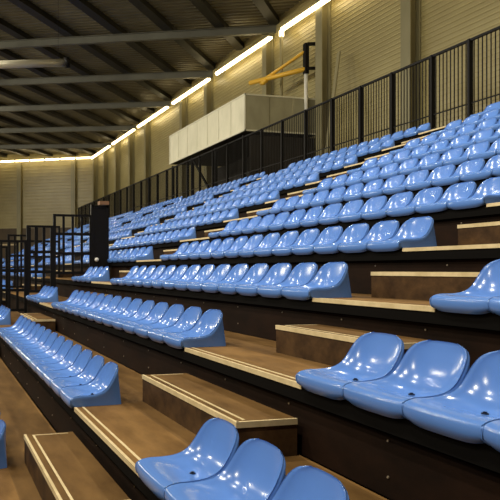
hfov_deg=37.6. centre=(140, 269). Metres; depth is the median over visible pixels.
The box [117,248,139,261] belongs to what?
seat
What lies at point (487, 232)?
step
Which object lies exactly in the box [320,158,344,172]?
seat
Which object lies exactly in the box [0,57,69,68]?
duct
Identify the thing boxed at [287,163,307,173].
seat
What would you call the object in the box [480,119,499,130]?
seat
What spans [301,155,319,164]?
seat
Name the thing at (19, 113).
beam
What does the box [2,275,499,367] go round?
platform
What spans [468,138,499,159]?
seat
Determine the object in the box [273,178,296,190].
seat
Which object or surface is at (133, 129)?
wall light
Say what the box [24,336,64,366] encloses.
seat
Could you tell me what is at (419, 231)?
seat
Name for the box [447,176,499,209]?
seat
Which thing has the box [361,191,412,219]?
seat
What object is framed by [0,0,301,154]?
ceiling
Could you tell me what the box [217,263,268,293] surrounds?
seat
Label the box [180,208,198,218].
seat
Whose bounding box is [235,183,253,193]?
seat
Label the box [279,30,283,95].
wall column
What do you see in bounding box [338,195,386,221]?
seat
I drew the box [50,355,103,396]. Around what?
seat
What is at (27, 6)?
beam
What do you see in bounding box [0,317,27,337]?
seat
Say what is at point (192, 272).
seat
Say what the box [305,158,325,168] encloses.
seat
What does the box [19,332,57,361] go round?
seat
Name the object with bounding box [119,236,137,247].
seat
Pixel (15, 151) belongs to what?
roof purlin
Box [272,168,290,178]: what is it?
seat
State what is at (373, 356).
seat
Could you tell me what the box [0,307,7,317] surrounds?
seat
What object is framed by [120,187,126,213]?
fence panel
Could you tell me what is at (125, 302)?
seat
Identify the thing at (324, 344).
step
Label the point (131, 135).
trim
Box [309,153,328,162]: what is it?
seat
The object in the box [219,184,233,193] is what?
seat
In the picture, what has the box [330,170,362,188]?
seat
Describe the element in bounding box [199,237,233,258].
seat
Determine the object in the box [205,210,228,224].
seat
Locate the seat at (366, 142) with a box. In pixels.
[346,141,367,153]
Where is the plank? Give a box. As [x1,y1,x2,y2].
[324,51,340,153]
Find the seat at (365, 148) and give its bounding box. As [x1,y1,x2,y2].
[344,146,368,159]
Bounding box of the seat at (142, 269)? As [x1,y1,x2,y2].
[117,266,146,284]
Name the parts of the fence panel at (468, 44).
rail, rail, post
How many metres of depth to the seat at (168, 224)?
18.57 m
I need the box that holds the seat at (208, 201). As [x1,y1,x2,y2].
[194,200,210,208]
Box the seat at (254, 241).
[224,234,262,257]
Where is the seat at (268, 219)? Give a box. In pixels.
[241,214,274,233]
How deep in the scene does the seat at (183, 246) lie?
12.05 m
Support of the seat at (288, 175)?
on the platform at (322, 176)
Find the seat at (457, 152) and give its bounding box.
[420,147,463,169]
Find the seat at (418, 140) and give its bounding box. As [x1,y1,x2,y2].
[389,138,420,154]
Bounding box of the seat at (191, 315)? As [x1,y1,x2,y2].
[147,306,201,342]
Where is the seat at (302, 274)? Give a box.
[257,262,317,297]
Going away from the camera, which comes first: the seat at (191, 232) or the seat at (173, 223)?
the seat at (191, 232)
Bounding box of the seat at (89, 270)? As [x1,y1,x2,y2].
[71,267,92,280]
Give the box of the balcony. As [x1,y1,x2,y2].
[169,93,314,198]
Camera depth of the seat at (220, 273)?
8.10 m
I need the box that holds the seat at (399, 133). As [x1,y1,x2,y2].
[379,131,403,144]
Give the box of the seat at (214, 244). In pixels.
[188,239,220,258]
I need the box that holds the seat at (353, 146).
[336,144,357,155]
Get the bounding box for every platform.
[0,311,387,499]
[0,358,55,499]
[2,202,499,264]
[2,244,499,293]
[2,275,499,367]
[2,288,499,499]
[31,157,491,250]
[33,176,498,255]
[45,142,492,245]
[60,130,495,239]
[67,117,480,232]
[74,120,497,232]
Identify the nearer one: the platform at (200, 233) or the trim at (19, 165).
the platform at (200, 233)
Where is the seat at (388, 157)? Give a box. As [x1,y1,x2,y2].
[361,153,393,170]
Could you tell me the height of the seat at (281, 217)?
0.302 m
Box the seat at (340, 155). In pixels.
[323,152,345,164]
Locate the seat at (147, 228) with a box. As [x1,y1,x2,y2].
[134,226,150,235]
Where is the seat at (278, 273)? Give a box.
[236,263,291,295]
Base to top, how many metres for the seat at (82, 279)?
0.302 m
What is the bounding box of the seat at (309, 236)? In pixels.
[271,228,319,255]
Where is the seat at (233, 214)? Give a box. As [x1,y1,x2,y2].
[213,208,238,222]
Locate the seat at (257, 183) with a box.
[242,181,260,191]
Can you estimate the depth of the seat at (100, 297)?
10.05 m
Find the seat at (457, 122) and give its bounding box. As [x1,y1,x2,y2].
[430,119,461,135]
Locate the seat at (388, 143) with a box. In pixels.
[368,139,394,153]
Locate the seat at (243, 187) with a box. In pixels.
[229,185,246,195]
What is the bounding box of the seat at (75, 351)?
[36,344,81,379]
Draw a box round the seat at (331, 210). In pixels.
[300,203,341,226]
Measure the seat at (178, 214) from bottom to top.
0.302 m
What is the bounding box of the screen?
[90,205,108,267]
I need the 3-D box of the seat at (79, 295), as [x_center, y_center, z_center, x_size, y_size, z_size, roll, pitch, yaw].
[-1.096,0.479,11.243,0.408,0.302,0.464,0,0,-16]
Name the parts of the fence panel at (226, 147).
post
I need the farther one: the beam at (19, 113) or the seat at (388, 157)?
the beam at (19, 113)
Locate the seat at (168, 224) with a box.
[153,222,171,232]
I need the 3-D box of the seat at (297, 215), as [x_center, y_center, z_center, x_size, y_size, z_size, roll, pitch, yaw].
[2.055,-0.698,10.050,0.408,0.302,0.464,0,0,-16]
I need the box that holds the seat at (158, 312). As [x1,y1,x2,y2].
[122,302,168,333]
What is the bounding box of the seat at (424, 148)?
[393,144,428,163]
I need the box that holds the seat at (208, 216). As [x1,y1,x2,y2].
[190,213,211,226]
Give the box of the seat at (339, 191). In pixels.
[309,186,345,206]
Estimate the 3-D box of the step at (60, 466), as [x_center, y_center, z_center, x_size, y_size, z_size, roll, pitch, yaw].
[-0.450,1.294,4.473,0.358,0.203,1.657,0,0,-16]
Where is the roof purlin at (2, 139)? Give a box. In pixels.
[0,136,52,156]
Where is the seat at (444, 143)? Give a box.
[411,139,448,158]
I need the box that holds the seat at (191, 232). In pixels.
[171,227,195,241]
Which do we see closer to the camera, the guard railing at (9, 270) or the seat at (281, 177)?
the guard railing at (9, 270)
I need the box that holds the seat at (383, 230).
[338,220,398,252]
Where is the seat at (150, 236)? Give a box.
[134,234,153,246]
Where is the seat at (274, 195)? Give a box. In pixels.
[254,190,279,204]
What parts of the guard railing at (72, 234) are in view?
post, cross rail, rail, cross rail, cross rail, post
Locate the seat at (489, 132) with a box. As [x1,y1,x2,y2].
[452,128,493,148]
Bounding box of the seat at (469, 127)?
[440,123,475,140]
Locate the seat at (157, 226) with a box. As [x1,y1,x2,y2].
[143,224,160,234]
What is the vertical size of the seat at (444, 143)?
0.302 m
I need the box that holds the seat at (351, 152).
[334,149,356,161]
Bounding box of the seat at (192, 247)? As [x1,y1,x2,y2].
[168,241,198,259]
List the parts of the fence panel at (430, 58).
rail, rail, post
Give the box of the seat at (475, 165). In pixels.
[431,158,484,185]
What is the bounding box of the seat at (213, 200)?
[199,198,216,207]
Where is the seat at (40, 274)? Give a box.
[31,273,45,277]
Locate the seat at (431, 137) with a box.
[405,133,437,150]
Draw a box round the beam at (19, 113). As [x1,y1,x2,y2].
[0,102,98,143]
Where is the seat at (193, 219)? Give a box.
[176,216,196,228]
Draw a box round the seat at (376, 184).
[343,179,383,200]
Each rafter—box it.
[0,24,275,48]
[0,70,212,85]
[0,101,169,111]
[0,125,135,132]
[0,143,110,148]
[128,0,214,69]
[189,0,243,49]
[252,0,278,24]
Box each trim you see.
[17,163,21,251]
[71,160,75,227]
[93,157,97,205]
[103,150,107,196]
[114,141,119,214]
[128,132,133,210]
[144,120,150,206]
[179,94,187,197]
[204,76,212,189]
[262,34,273,124]
[315,0,330,155]
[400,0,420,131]
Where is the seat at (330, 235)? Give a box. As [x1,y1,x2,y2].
[291,226,342,254]
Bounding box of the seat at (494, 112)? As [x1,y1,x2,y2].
[465,109,499,124]
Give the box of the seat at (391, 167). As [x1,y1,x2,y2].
[361,162,398,182]
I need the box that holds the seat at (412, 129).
[391,127,416,140]
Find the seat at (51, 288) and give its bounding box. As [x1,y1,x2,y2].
[31,286,53,301]
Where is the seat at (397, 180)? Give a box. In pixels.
[362,174,404,197]
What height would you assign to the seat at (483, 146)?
0.303 m
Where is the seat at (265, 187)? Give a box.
[247,185,268,197]
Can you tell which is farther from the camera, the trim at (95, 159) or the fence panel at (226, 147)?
the trim at (95, 159)
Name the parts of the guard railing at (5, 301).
post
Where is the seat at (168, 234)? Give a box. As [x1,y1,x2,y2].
[151,231,172,244]
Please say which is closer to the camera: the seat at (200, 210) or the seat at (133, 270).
the seat at (133, 270)
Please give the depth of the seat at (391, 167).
11.01 m
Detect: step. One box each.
[20,313,54,331]
[22,284,40,289]
[24,432,130,499]
[56,270,71,277]
[119,271,128,277]
[142,373,297,456]
[163,249,176,254]
[204,228,223,236]
[247,207,271,216]
[275,324,425,365]
[287,187,316,196]
[327,171,346,177]
[365,153,388,160]
[371,272,479,300]
[401,135,427,143]
[457,221,499,244]
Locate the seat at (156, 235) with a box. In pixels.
[139,233,159,245]
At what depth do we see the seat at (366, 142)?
18.03 m
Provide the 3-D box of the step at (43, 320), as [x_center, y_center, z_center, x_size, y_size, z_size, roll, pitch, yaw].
[-1.802,0.902,12.454,0.358,0.203,1.787,0,0,-16]
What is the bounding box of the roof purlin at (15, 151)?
[2,149,29,156]
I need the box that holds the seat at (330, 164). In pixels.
[309,162,333,173]
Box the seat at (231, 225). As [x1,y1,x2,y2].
[208,220,237,237]
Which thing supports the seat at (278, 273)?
on the platform at (257, 316)
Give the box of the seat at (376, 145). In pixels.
[356,142,380,156]
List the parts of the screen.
panel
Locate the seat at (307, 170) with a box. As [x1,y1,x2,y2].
[290,167,312,178]
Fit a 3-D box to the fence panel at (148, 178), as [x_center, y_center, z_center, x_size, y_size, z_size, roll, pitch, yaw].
[0.228,-3.926,39.106,0.100,2.008,1.565,0,0,-16]
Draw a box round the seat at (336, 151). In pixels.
[318,150,337,159]
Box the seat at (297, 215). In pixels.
[268,209,305,230]
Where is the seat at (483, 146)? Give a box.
[443,141,489,165]
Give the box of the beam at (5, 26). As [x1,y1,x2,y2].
[0,18,153,113]
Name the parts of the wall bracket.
arm, post, post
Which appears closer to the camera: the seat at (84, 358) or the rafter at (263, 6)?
the seat at (84, 358)
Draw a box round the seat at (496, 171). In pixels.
[492,167,499,175]
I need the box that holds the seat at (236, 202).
[220,198,241,211]
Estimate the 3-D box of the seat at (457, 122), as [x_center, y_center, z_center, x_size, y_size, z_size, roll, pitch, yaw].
[5.747,-2.660,13.501,0.408,0.302,0.464,0,0,-16]
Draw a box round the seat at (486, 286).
[429,259,499,313]
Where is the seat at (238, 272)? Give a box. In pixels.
[201,264,248,292]
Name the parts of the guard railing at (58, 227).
post, cross rail, cross rail, post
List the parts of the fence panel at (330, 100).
rail, post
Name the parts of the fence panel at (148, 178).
post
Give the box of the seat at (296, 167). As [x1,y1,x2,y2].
[279,166,298,175]
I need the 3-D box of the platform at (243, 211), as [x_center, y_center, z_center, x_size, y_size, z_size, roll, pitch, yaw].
[-1.145,-1.157,28.800,0.926,0.396,58.400,0,0,-16]
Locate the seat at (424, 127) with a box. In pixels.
[404,123,430,136]
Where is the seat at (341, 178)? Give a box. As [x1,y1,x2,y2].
[316,174,347,191]
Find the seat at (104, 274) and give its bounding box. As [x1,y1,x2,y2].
[85,266,109,282]
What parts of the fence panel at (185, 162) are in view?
post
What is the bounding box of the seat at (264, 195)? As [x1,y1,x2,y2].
[244,192,268,206]
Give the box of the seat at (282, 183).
[264,180,286,192]
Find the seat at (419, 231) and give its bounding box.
[366,216,436,251]
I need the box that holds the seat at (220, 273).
[186,264,230,291]
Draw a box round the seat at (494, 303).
[487,296,499,315]
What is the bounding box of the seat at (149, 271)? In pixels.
[124,265,155,285]
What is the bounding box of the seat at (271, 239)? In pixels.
[238,233,279,256]
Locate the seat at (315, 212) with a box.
[283,206,322,228]
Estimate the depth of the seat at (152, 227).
19.92 m
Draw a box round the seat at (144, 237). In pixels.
[129,235,147,246]
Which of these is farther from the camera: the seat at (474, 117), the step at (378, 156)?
the step at (378, 156)
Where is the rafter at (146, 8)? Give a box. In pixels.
[128,0,214,69]
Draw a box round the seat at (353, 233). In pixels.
[313,223,368,253]
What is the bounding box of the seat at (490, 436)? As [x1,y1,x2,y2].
[480,420,499,451]
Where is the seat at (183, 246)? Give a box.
[160,242,188,259]
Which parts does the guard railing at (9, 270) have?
rail, cross rail, cross rail, cross rail, post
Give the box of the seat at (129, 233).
[117,230,131,238]
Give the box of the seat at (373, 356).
[295,332,403,399]
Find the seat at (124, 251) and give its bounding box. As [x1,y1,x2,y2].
[107,249,127,262]
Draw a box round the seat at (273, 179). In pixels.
[256,177,275,187]
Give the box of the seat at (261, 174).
[250,171,265,180]
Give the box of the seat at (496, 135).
[475,127,499,143]
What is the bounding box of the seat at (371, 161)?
[347,157,377,174]
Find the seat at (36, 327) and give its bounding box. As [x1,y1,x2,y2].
[8,324,40,347]
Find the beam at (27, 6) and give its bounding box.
[8,0,171,100]
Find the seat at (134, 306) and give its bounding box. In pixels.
[101,298,141,326]
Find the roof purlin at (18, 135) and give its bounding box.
[0,127,75,155]
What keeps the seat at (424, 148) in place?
on the platform at (283, 193)
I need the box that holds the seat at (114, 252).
[109,250,116,257]
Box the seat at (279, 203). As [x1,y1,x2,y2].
[256,198,286,215]
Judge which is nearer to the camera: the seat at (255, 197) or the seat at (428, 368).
the seat at (428, 368)
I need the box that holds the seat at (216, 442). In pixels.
[135,418,238,499]
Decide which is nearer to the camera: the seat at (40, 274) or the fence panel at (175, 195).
the seat at (40, 274)
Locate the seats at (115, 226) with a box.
[2,175,252,279]
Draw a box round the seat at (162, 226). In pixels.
[148,223,165,233]
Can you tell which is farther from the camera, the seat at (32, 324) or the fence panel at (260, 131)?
the fence panel at (260, 131)
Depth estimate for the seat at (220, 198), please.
19.96 m
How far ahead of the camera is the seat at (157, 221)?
22.34 m
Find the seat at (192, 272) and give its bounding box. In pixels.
[162,265,200,288]
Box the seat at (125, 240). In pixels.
[111,238,127,248]
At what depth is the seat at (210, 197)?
22.93 m
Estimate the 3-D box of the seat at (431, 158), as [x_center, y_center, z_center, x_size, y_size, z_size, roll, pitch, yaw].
[3.919,-1.483,10.081,0.408,0.302,0.464,0,0,-16]
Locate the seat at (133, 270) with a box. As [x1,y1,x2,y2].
[110,266,138,284]
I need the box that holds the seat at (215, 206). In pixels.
[198,204,218,215]
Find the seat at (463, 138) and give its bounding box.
[431,134,470,153]
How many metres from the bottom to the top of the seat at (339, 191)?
0.302 m
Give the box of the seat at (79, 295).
[56,291,83,310]
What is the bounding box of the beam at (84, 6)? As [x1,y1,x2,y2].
[67,0,191,86]
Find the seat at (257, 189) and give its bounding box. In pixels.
[239,187,259,198]
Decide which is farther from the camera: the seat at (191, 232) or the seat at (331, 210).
the seat at (191, 232)
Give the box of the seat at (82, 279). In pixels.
[80,266,102,281]
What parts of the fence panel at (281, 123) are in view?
rail, post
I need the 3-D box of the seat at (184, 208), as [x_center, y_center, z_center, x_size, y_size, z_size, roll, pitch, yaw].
[1.224,-1.875,22.741,0.408,0.302,0.464,0,0,-16]
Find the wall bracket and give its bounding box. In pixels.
[249,42,314,109]
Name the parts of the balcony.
support post, panel, frame, panel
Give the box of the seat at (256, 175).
[244,173,258,182]
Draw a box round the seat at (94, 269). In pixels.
[75,267,97,281]
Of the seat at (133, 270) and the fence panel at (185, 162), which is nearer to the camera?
the seat at (133, 270)
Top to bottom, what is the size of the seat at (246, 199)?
0.302 m
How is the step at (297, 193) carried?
on the platform at (243, 211)
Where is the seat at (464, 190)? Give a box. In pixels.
[414,181,476,212]
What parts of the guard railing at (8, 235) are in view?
post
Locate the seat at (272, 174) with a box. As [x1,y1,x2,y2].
[257,172,274,181]
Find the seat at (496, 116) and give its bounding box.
[484,113,499,119]
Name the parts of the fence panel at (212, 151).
post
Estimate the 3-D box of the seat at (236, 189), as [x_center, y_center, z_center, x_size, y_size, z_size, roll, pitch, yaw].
[2.654,-2.268,21.020,0.408,0.302,0.464,0,0,-16]
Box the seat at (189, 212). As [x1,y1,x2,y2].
[175,210,191,220]
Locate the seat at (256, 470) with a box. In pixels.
[163,438,285,499]
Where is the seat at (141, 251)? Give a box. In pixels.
[122,247,145,261]
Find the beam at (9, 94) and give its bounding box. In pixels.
[0,87,114,140]
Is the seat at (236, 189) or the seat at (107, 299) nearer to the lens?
the seat at (107, 299)
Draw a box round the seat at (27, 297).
[26,285,46,299]
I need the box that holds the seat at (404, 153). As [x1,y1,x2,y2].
[377,149,410,167]
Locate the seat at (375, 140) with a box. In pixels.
[356,138,378,150]
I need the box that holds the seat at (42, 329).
[11,326,45,351]
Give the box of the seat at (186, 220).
[170,218,189,229]
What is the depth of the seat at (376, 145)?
15.94 m
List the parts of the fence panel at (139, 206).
post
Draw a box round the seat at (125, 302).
[93,297,131,323]
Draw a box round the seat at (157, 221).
[144,218,159,226]
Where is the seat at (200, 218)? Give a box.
[183,215,204,227]
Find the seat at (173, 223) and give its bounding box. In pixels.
[159,220,177,231]
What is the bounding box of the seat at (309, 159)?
[293,158,311,166]
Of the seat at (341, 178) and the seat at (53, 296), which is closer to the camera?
the seat at (341, 178)
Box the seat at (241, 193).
[225,191,243,202]
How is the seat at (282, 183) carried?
on the platform at (283, 193)
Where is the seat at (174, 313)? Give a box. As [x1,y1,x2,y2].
[134,304,183,337]
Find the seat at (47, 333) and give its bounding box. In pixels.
[15,329,51,356]
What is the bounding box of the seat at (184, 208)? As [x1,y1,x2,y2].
[171,206,186,214]
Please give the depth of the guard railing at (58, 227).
19.57 m
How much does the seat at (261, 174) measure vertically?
0.302 m
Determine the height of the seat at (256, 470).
0.303 m
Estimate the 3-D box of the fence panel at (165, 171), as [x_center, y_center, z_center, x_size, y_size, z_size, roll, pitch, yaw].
[1.072,-3.926,36.164,0.100,2.008,1.565,0,0,-16]
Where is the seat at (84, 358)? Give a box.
[42,349,91,387]
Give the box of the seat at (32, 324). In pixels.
[5,321,35,343]
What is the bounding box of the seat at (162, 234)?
[145,232,165,244]
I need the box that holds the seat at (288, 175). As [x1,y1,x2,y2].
[272,172,293,183]
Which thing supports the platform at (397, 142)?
attached to the floor
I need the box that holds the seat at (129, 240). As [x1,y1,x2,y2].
[115,237,132,248]
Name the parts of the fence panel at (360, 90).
rail, post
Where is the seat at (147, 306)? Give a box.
[111,300,154,329]
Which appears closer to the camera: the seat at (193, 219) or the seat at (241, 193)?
the seat at (193, 219)
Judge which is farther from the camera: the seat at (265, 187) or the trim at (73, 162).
the trim at (73, 162)
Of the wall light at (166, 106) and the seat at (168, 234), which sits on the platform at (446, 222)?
the seat at (168, 234)
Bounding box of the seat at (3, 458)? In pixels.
[0,420,6,468]
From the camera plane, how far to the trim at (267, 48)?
33.18 m
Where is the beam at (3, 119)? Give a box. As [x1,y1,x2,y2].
[0,115,95,154]
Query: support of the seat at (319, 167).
on the platform at (322, 176)
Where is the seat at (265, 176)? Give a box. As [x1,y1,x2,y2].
[251,175,267,183]
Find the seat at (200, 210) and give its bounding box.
[186,207,204,217]
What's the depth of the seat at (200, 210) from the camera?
18.81 m
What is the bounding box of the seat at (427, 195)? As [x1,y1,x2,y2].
[386,186,442,216]
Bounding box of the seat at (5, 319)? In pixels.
[0,309,10,324]
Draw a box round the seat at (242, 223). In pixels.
[218,218,248,236]
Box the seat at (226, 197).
[211,195,229,205]
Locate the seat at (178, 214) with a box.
[164,212,180,222]
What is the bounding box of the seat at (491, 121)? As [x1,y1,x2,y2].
[459,117,496,135]
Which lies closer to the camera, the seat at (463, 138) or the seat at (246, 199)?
the seat at (463, 138)
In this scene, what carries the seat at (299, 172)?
on the platform at (322, 176)
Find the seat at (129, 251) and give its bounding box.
[112,248,132,261]
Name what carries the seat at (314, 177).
on the platform at (283, 193)
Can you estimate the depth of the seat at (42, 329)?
9.22 m
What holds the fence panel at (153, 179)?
on the floor
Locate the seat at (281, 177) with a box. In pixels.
[264,175,284,185]
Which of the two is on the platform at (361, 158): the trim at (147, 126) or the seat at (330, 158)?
the seat at (330, 158)
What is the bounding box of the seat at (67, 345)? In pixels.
[30,339,72,372]
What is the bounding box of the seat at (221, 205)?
[205,202,225,214]
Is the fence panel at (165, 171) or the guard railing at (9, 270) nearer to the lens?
the guard railing at (9, 270)
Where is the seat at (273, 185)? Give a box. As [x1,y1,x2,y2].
[255,183,277,195]
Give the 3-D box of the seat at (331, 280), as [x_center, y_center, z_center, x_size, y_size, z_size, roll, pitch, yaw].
[1.408,0.086,5.774,0.409,0.303,0.464,0,0,-16]
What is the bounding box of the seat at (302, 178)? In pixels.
[283,175,307,189]
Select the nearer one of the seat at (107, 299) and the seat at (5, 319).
the seat at (107, 299)
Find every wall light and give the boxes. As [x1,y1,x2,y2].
[15,159,28,161]
[61,157,74,159]
[76,156,90,158]
[91,145,110,158]
[112,128,134,144]
[137,105,168,127]
[172,77,210,104]
[215,35,271,74]
[280,0,329,30]
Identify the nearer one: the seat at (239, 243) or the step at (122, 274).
the seat at (239, 243)
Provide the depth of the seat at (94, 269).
14.59 m
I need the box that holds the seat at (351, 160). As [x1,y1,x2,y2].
[331,155,357,169]
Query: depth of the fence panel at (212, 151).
29.53 m
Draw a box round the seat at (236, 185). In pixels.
[224,183,239,191]
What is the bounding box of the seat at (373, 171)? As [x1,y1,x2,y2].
[345,167,379,185]
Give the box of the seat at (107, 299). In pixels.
[78,295,112,317]
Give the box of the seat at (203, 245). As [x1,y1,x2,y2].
[178,240,209,259]
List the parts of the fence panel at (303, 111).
rail, post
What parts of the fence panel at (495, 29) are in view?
rail, rail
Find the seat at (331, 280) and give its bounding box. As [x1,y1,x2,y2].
[281,262,351,299]
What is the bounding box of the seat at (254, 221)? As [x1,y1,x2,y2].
[229,216,261,234]
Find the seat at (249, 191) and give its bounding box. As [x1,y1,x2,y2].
[232,189,251,200]
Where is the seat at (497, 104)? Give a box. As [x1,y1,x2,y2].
[470,102,499,116]
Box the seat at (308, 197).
[281,193,313,211]
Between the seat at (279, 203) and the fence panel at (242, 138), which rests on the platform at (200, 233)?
the seat at (279, 203)
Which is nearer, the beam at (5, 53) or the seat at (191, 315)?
the seat at (191, 315)
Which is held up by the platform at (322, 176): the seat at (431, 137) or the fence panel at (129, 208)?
the seat at (431, 137)
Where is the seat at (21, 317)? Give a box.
[0,315,23,330]
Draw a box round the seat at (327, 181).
[302,177,332,193]
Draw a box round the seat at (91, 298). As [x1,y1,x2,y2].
[66,292,96,313]
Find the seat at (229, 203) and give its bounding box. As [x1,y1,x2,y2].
[212,200,232,212]
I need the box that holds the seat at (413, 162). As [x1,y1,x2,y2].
[379,158,418,178]
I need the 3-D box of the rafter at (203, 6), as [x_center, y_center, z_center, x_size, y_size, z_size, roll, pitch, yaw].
[-1.237,-11.691,22.403,0.460,1.057,31.007,0,0,24]
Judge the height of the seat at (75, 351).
0.303 m
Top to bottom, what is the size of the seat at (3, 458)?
0.303 m
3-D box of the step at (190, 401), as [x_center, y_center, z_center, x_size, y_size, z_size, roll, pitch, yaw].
[0.425,0.902,4.687,0.358,0.203,1.787,0,0,-16]
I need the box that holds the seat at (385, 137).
[367,134,390,147]
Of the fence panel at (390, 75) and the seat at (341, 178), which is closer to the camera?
the seat at (341, 178)
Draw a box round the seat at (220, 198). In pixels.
[205,196,222,206]
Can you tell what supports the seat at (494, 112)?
on the platform at (361, 158)
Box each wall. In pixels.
[0,154,92,228]
[0,227,77,259]
[96,0,499,293]
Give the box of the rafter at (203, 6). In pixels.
[189,0,243,49]
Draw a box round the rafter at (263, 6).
[252,0,278,24]
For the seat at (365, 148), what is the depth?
16.44 m
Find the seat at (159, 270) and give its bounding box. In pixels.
[132,265,165,286]
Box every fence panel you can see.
[77,207,81,227]
[81,205,85,224]
[86,203,89,223]
[109,192,114,217]
[114,190,120,215]
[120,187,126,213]
[127,184,133,212]
[134,181,141,212]
[141,177,149,207]
[149,174,157,204]
[157,169,166,202]
[167,165,177,199]
[177,160,188,198]
[188,155,200,195]
[200,150,213,187]
[213,143,228,185]
[227,136,244,181]
[244,128,262,176]
[262,120,283,174]
[282,109,306,168]
[306,98,333,158]
[332,86,362,150]
[361,72,394,142]
[392,55,434,132]
[432,38,472,128]
[470,26,499,113]
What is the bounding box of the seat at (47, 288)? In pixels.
[29,286,49,300]
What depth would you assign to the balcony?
29.56 m
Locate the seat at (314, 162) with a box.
[296,161,316,170]
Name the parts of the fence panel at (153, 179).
post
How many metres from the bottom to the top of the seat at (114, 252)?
0.302 m
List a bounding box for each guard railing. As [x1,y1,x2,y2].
[0,240,26,312]
[2,246,7,306]
[7,234,25,288]
[26,225,52,294]
[29,226,59,289]
[53,214,90,287]
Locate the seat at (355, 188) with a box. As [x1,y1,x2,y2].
[325,183,363,203]
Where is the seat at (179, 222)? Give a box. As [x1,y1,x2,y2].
[164,219,183,230]
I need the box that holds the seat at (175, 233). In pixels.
[157,229,179,243]
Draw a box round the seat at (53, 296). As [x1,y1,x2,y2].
[35,287,58,302]
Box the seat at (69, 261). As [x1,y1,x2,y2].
[60,257,74,264]
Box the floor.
[0,296,390,499]
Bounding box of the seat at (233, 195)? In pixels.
[218,193,236,203]
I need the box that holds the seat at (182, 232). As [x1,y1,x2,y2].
[164,228,186,242]
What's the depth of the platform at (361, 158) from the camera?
15.57 m
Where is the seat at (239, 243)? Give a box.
[211,236,247,257]
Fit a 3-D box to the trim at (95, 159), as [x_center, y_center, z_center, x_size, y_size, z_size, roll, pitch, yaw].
[-4.377,-4.496,68.862,0.394,12.568,0.420,0,0,-16]
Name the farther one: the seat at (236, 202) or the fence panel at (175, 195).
the fence panel at (175, 195)
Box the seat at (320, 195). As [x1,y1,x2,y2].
[294,190,328,208]
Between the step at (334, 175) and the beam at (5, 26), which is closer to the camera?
the step at (334, 175)
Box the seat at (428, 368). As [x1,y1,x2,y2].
[341,340,469,418]
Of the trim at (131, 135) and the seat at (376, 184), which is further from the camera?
the trim at (131, 135)
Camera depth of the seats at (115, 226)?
29.78 m
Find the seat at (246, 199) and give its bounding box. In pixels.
[227,197,249,209]
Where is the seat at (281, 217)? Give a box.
[254,212,289,231]
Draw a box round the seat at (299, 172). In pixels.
[281,170,302,181]
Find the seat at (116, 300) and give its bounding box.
[85,296,121,320]
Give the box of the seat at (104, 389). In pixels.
[59,362,120,407]
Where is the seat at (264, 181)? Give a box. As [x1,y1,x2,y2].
[249,179,267,189]
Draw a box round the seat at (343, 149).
[327,147,347,157]
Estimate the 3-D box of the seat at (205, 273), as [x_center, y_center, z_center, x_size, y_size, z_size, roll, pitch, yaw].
[0.641,0.086,8.450,0.409,0.303,0.464,0,0,-16]
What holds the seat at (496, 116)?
on the platform at (361, 158)
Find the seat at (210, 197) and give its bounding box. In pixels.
[198,194,213,203]
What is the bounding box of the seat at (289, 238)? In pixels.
[254,231,298,256]
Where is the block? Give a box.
[98,201,108,205]
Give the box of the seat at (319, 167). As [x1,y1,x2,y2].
[299,164,322,176]
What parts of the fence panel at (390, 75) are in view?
rail, rail, post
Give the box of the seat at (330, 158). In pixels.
[314,155,335,166]
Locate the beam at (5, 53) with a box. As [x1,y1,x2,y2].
[0,49,139,123]
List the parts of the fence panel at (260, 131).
rail, post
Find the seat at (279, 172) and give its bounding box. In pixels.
[264,170,282,180]
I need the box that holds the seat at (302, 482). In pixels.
[271,466,349,499]
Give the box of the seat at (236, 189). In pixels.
[223,187,239,196]
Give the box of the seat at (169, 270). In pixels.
[141,265,175,286]
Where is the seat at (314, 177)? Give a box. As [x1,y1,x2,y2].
[293,172,319,186]
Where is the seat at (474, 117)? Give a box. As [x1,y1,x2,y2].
[447,114,479,130]
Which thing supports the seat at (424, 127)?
on the platform at (397, 142)
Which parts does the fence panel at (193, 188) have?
post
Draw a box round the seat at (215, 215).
[197,212,219,225]
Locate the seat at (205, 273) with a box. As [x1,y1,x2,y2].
[173,264,214,289]
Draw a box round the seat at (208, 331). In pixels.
[163,309,225,348]
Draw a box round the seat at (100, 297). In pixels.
[72,293,104,315]
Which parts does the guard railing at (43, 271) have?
post, cross rail, rail, cross rail, cross rail, post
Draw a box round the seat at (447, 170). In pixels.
[406,164,455,190]
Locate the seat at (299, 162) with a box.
[286,160,303,168]
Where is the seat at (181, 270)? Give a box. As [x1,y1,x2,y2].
[151,265,187,287]
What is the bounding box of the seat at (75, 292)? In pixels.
[51,290,78,308]
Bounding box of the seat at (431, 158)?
[398,153,439,174]
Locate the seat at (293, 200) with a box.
[268,196,299,213]
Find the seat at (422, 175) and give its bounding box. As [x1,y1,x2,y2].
[382,169,428,194]
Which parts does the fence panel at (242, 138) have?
post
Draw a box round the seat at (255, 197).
[236,194,258,208]
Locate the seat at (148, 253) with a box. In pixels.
[128,246,153,261]
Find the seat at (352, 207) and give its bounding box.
[318,199,363,224]
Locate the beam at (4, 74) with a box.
[0,69,126,132]
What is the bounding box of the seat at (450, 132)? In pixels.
[422,128,455,145]
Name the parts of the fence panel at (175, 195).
post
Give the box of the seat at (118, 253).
[113,249,121,257]
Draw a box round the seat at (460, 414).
[400,350,499,443]
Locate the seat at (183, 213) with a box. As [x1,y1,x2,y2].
[169,211,186,221]
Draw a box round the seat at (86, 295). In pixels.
[61,291,90,311]
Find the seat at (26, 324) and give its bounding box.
[2,319,30,340]
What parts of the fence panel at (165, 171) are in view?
post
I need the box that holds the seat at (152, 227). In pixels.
[139,225,155,235]
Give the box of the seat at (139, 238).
[124,236,142,247]
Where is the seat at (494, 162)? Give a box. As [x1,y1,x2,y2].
[460,154,499,181]
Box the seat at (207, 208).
[192,205,210,216]
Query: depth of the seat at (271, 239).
8.91 m
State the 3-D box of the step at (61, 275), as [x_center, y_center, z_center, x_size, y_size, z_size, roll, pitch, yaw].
[-2.269,0.117,20.612,0.358,0.203,1.407,0,0,-16]

